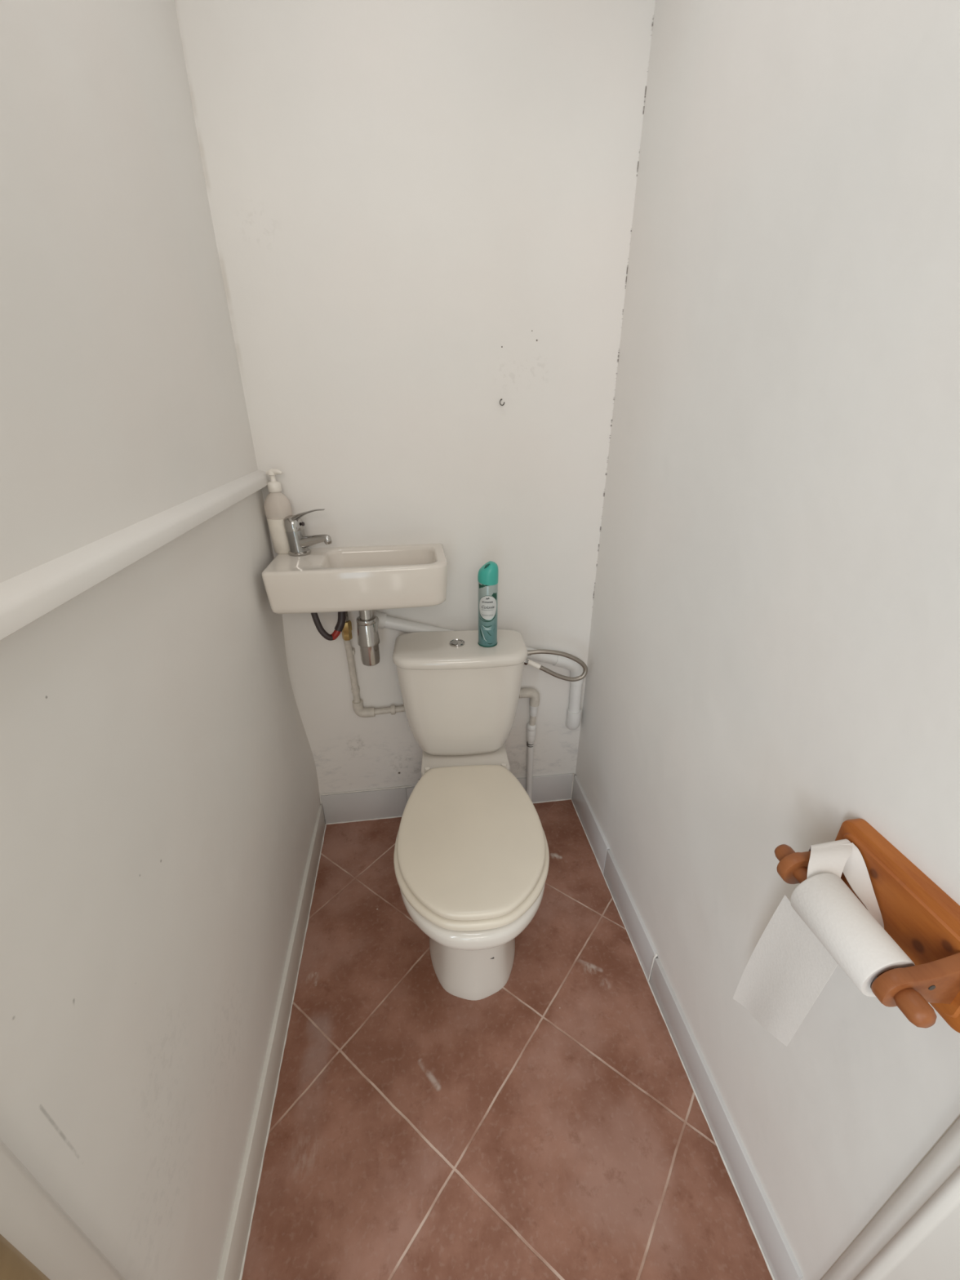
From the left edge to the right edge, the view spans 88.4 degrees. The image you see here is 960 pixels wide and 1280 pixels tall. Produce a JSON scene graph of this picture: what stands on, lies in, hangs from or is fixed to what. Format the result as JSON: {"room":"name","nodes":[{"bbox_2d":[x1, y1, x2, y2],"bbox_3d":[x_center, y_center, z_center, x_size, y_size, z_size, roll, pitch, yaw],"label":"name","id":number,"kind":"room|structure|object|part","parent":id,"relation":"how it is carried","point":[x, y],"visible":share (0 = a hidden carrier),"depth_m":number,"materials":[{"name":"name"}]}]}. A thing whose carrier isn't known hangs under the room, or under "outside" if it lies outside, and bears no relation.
{"room":"bathroom","nodes":[
{"label":"bathroom","id":0,"kind":"room"},
{"bbox_2d":[0,0,320,1279],"bbox_3d":[-0.513,-0.172,0.642,0.090,2.500,1.374,-3,26,-7],"label":"wall","id":1,"kind":"structure","parent":0,"point":[160,803],"depth_m":0.66,"materials":[{"name":"white paint"}]},
{"bbox_2d":[0,1234,49,1279],"bbox_3d":[-0.386,0.250,0.233,0.016,2.090,0.110,-3,26,-7],"label":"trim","id":2,"kind":"structure","parent":1,"relation":"attached to","point":[14,1265],"depth_m":0.41,"materials":[{"name":"brown wood"}]},
{"bbox_2d":[0,1139,125,1279],"bbox_3d":[-0.406,0.246,0.230,0.032,2.100,0.192,-3,26,-7],"label":"trim","id":3,"kind":"structure","parent":1,"relation":"attached to","point":[32,1221],"depth_m":0.45,"materials":[{"name":"white paint"}]},
{"bbox_2d":[0,470,270,640],"bbox_3d":[-0.478,-0.166,0.738,0.034,0.036,1.211,-3,26,-7],"label":"trim","id":4,"kind":"structure","parent":1,"relation":"attached to","point":[25,597],"depth_m":0.58,"materials":[{"name":"white paint"}]},
{"bbox_2d":[217,804,325,1279],"bbox_3d":[-0.483,0.879,1.233,0.013,0.095,1.190,-3,26,-7],"label":"baseboard","id":5,"kind":"structure","parent":1,"relation":"attached to","point":[231,1264],"depth_m":1.05,"materials":[{"name":"white paint"}]},
{"bbox_2d":[239,815,402,1279],"bbox_3d":[-0.318,0.910,1.276,0.328,0.007,1.195,-3,26,-7],"label":"trim","id":6,"kind":"structure","parent":1,"relation":"attached to","point":[277,1084],"depth_m":1.14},
{"bbox_2d":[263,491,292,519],"bbox_3d":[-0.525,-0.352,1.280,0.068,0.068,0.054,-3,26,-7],"label":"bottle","id":7,"kind":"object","parent":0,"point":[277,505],"depth_m":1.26,"materials":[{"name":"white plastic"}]},
{"bbox_2d":[173,0,655,822],"bbox_3d":[-0.125,-0.508,1.348,0.971,2.500,0.082,-3,26,-7],"label":"wall","id":8,"kind":"structure","parent":0,"point":[422,211],"depth_m":1.15,"materials":[{"name":"white paint"}]},
{"bbox_2d":[262,543,447,613],"bbox_3d":[-0.313,-0.166,1.313,0.446,0.113,0.223,-3,26,-7],"label":"basin","id":9,"kind":"object","parent":8,"relation":"attached to","point":[378,577],"visible":0.99,"depth_m":1.23,"materials":[{"name":"ceramic"}]},
{"bbox_2d":[263,468,292,554],"bbox_3d":[-0.525,-0.334,1.288,0.068,0.214,0.054,-3,26,-7],"label":"soap dispenser","id":10,"kind":"object","parent":9,"relation":"on","point":[277,506],"visible":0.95,"depth_m":1.27,"materials":[{"name":"white plastic"}]},
{"bbox_2d":[283,508,332,555],"bbox_3d":[-0.450,-0.279,1.280,0.126,0.120,0.057,12,28,24],"label":"faucet","id":11,"kind":"object","parent":9,"relation":"on","point":[298,543],"visible":1,"depth_m":1.28,"materials":[{"name":"silver metal"}]},
{"bbox_3d":[-0.447,-0.314,1.269,0.106,0.047,0.034,5,26,10],"label":"lever","id":12,"kind":"part","parent":11,"relation":"part of","materials":[{"name":"silver metal"}]},
{"bbox_3d":[-0.437,-0.255,1.290,0.098,0.044,0.034,8,27,17],"label":"spout","id":13,"kind":"part","parent":11,"relation":"part of","materials":[{"name":"silver metal"}]},
{"bbox_2d":[311,611,346,640],"bbox_3d":[-0.422,-0.067,1.384,0.099,0.140,0.040,-12,28,-23],"label":"hose","id":14,"kind":"object","parent":9,"relation":"attached to","point":[340,624],"visible":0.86,"depth_m":1.40,"materials":[{"name":"black rubber"}]},
{"bbox_2d":[356,609,379,666],"bbox_3d":[-0.315,-0.035,1.397,0.061,0.198,0.127,-3,26,-7],"label":"trap","id":15,"kind":"object","parent":9,"relation":"attached to","point":[368,638],"visible":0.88,"depth_m":1.35,"materials":[{"name":"silver metal"}]},
{"bbox_2d":[322,786,411,795],"bbox_3d":[-0.400,0.534,1.753,0.310,0.006,0.006,-3,26,-7],"label":"trim","id":16,"kind":"structure","parent":8,"relation":"attached to","point":[402,786],"depth_m":1.75,"materials":[{"name":"white paint"}]},
{"bbox_2d":[342,639,404,717],"bbox_3d":[-0.321,0.110,1.538,0.175,0.316,0.056,-3,26,-7],"label":"supply pipe","id":17,"kind":"object","parent":8,"relation":"attached to","point":[358,708],"visible":1,"depth_m":1.57,"materials":[{"name":"white plastic"}]},
{"bbox_2d":[342,611,352,640],"bbox_3d":[-0.389,-0.073,1.417,0.034,0.155,0.029,-3,26,-7],"label":"connector","id":18,"kind":"object","parent":17,"relation":"attached to","point":[347,630],"visible":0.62,"depth_m":1.43,"materials":[{"name":"gold metal"}]},
{"bbox_2d":[320,773,573,823],"bbox_3d":[-0.105,0.578,1.820,0.916,0.132,0.010,-3,26,-7],"label":"baseboard","id":19,"kind":"structure","parent":8,"relation":"attached to","point":[365,805],"depth_m":1.79,"materials":[{"name":"white tile"}]},
{"bbox_2d":[373,611,583,729],"bbox_3d":[0.012,0.117,1.606,0.679,0.492,0.062,-3,26,-7],"label":"pipe","id":20,"kind":"object","parent":8,"relation":"attached to","point":[574,711],"visible":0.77,"depth_m":1.59,"materials":[{"name":"white plastic"}]},
{"bbox_2d":[373,611,386,628],"bbox_3d":[-0.300,-0.059,1.469,0.048,0.054,0.047,-3,26,-7],"label":"socket","id":21,"kind":"object","parent":20,"relation":"attached to","point":[382,617],"depth_m":1.45,"materials":[{"name":"white plastic"}]},
{"bbox_2d":[241,797,773,1279],"bbox_3d":[0.009,1.019,1.117,1.097,0.060,1.830,-3,26,-7],"label":"floor","id":22,"kind":"structure","parent":0,"point":[552,1124],"depth_m":1.06,"materials":[{"name":"tile"}]},
{"bbox_2d":[392,629,549,999],"bbox_3d":[-0.034,0.462,1.332,0.382,0.762,0.704,-2,26,-4],"label":"toilet","id":23,"kind":"object","parent":22,"relation":"on","point":[471,855],"visible":1,"depth_m":1.27,"materials":[{"name":"beige ceramic"}]},
{"bbox_3d":[-0.057,0.027,1.409,0.377,0.033,0.190,-2,26,-4],"label":"cistern lid","id":24,"kind":"part","parent":23,"relation":"part of","materials":[{"name":"white ceramic"}]},
{"bbox_3d":[-0.024,0.471,1.232,0.358,0.022,0.472,-2,26,-4],"label":"lid","id":25,"kind":"part","parent":23,"relation":"part of","materials":[{"name":"beige plastic"}]},
{"bbox_3d":[-0.023,0.496,1.235,0.376,0.022,0.470,-2,26,-4],"label":"seat","id":26,"kind":"part","parent":23,"relation":"part of","materials":[{"name":"beige plastic"}]},
{"bbox_3d":[-0.026,0.659,1.362,0.358,0.379,0.589,-2,26,-4],"label":"bowl","id":27,"kind":"part","parent":23,"relation":"part of","materials":[{"name":"white ceramic"}]},
{"bbox_2d":[477,560,498,647],"bbox_3d":[0.022,-0.099,1.356,0.055,0.238,0.055,-3,26,-7],"label":"air freshener","id":28,"kind":"object","parent":23,"relation":"on","point":[487,576],"visible":1,"depth_m":1.33,"materials":[{"name":"green metal"}]},
{"bbox_2d":[479,583,488,588],"bbox_3d":[0.015,-0.142,1.311,0.040,0.017,0.009,8,27,16],"label":"print","id":29,"kind":"object","parent":28,"relation":"on","point":[481,585],"depth_m":1.31},
{"bbox_2d":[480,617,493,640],"bbox_3d":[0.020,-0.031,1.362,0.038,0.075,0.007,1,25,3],"label":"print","id":30,"kind":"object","parent":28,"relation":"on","point":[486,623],"depth_m":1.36},
{"bbox_2d":[479,614,496,644],"bbox_3d":[0.022,-0.029,1.368,0.045,0.084,0.018,-3,26,-7],"label":"print","id":31,"kind":"object","parent":28,"relation":"on","point":[487,623],"depth_m":1.36,"materials":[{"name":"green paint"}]},
{"bbox_2d":[491,592,497,599],"bbox_3d":[0.039,-0.116,1.325,0.019,0.024,0.002,-20,32,-36],"label":"print","id":32,"kind":"object","parent":28,"relation":"on","point":[494,595],"depth_m":1.32,"materials":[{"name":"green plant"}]},
{"bbox_2d":[524,648,587,681],"bbox_3d":[0.227,0.078,1.520,0.215,0.110,0.029,-1,25,-3],"label":"hose","id":33,"kind":"object","parent":23,"relation":"attached to","point":[530,652],"visible":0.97,"depth_m":1.51,"materials":[{"name":"metal"}]},
{"bbox_2d":[519,688,539,801],"bbox_3d":[0.166,0.395,1.756,0.073,0.517,0.035,-3,26,-7],"label":"pipe","id":34,"kind":"object","parent":22,"relation":"on","point":[531,693],"visible":0.96,"depth_m":1.71,"materials":[{"name":"white plastic"}]},
{"bbox_2d":[575,0,959,1279],"bbox_3d":[0.489,-0.232,0.765,0.082,2.500,1.374,-3,26,-7],"label":"wall","id":35,"kind":"structure","parent":0,"point":[773,661],"depth_m":0.73,"materials":[{"name":"white paint"}]},
{"bbox_2d":[570,773,573,799],"bbox_3d":[0.350,0.556,1.871,0.005,0.123,0.005,6,26,13],"label":"trim","id":36,"kind":"structure","parent":35,"relation":"attached to","point":[573,774],"depth_m":1.87,"materials":[{"name":"white paint"}]},
{"bbox_2d":[648,953,657,982],"bbox_3d":[0.446,0.846,1.275,0.012,0.111,0.005,-12,28,-24],"label":"trim","id":37,"kind":"structure","parent":35,"relation":"attached to","point":[656,954],"depth_m":1.27,"materials":[{"name":"white paint"}]},
{"bbox_2d":[532,799,774,1279],"bbox_3d":[0.313,0.872,1.353,0.245,0.006,1.194,-3,26,-7],"label":"trim","id":38,"kind":"structure","parent":35,"relation":"attached to","point":[691,1085],"depth_m":1.11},
{"bbox_2d":[571,775,803,1279],"bbox_3d":[0.438,0.812,1.343,0.012,0.118,1.184,-3,26,-7],"label":"baseboard","id":39,"kind":"structure","parent":35,"relation":"attached to","point":[783,1264],"depth_m":1.07,"materials":[{"name":"white wood"}]},
{"bbox_2d":[774,818,959,1032],"bbox_3d":[0.450,0.326,0.571,0.118,0.116,0.210,-3,26,-7],"label":"toilet roll holder","id":40,"kind":"object","parent":35,"relation":"attached to","point":[917,914],"visible":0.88,"depth_m":0.54,"materials":[{"name":"orange wood"}]},
{"bbox_3d":[0.427,0.290,0.633,0.093,0.066,0.015,-3,26,-7],"label":"arm","id":41,"kind":"part","parent":40,"relation":"part of","materials":[{"name":"brown wood"}]},
{"bbox_2d":[733,839,915,1046],"bbox_3d":[0.429,0.444,0.645,0.098,0.358,0.156,-3,26,-7],"label":"toilet paper","id":42,"kind":"object","parent":40,"relation":"on","point":[824,926],"visible":0.98,"depth_m":0.60,"materials":[{"name":"white paper"}]},
{"bbox_3d":[0.447,0.352,0.504,0.093,0.066,0.015,-3,26,-7],"label":"arm","id":43,"kind":"part","parent":40,"relation":"part of","materials":[{"name":"brown wood"}]},
{"bbox_2d":[821,1117,959,1279],"bbox_3d":[0.533,0.203,0.317,0.034,2.100,0.129,-3,26,-7],"label":"trim","id":44,"kind":"structure","parent":35,"relation":"attached to","point":[915,1235],"depth_m":0.58,"materials":[{"name":"white paint"}]}
]}

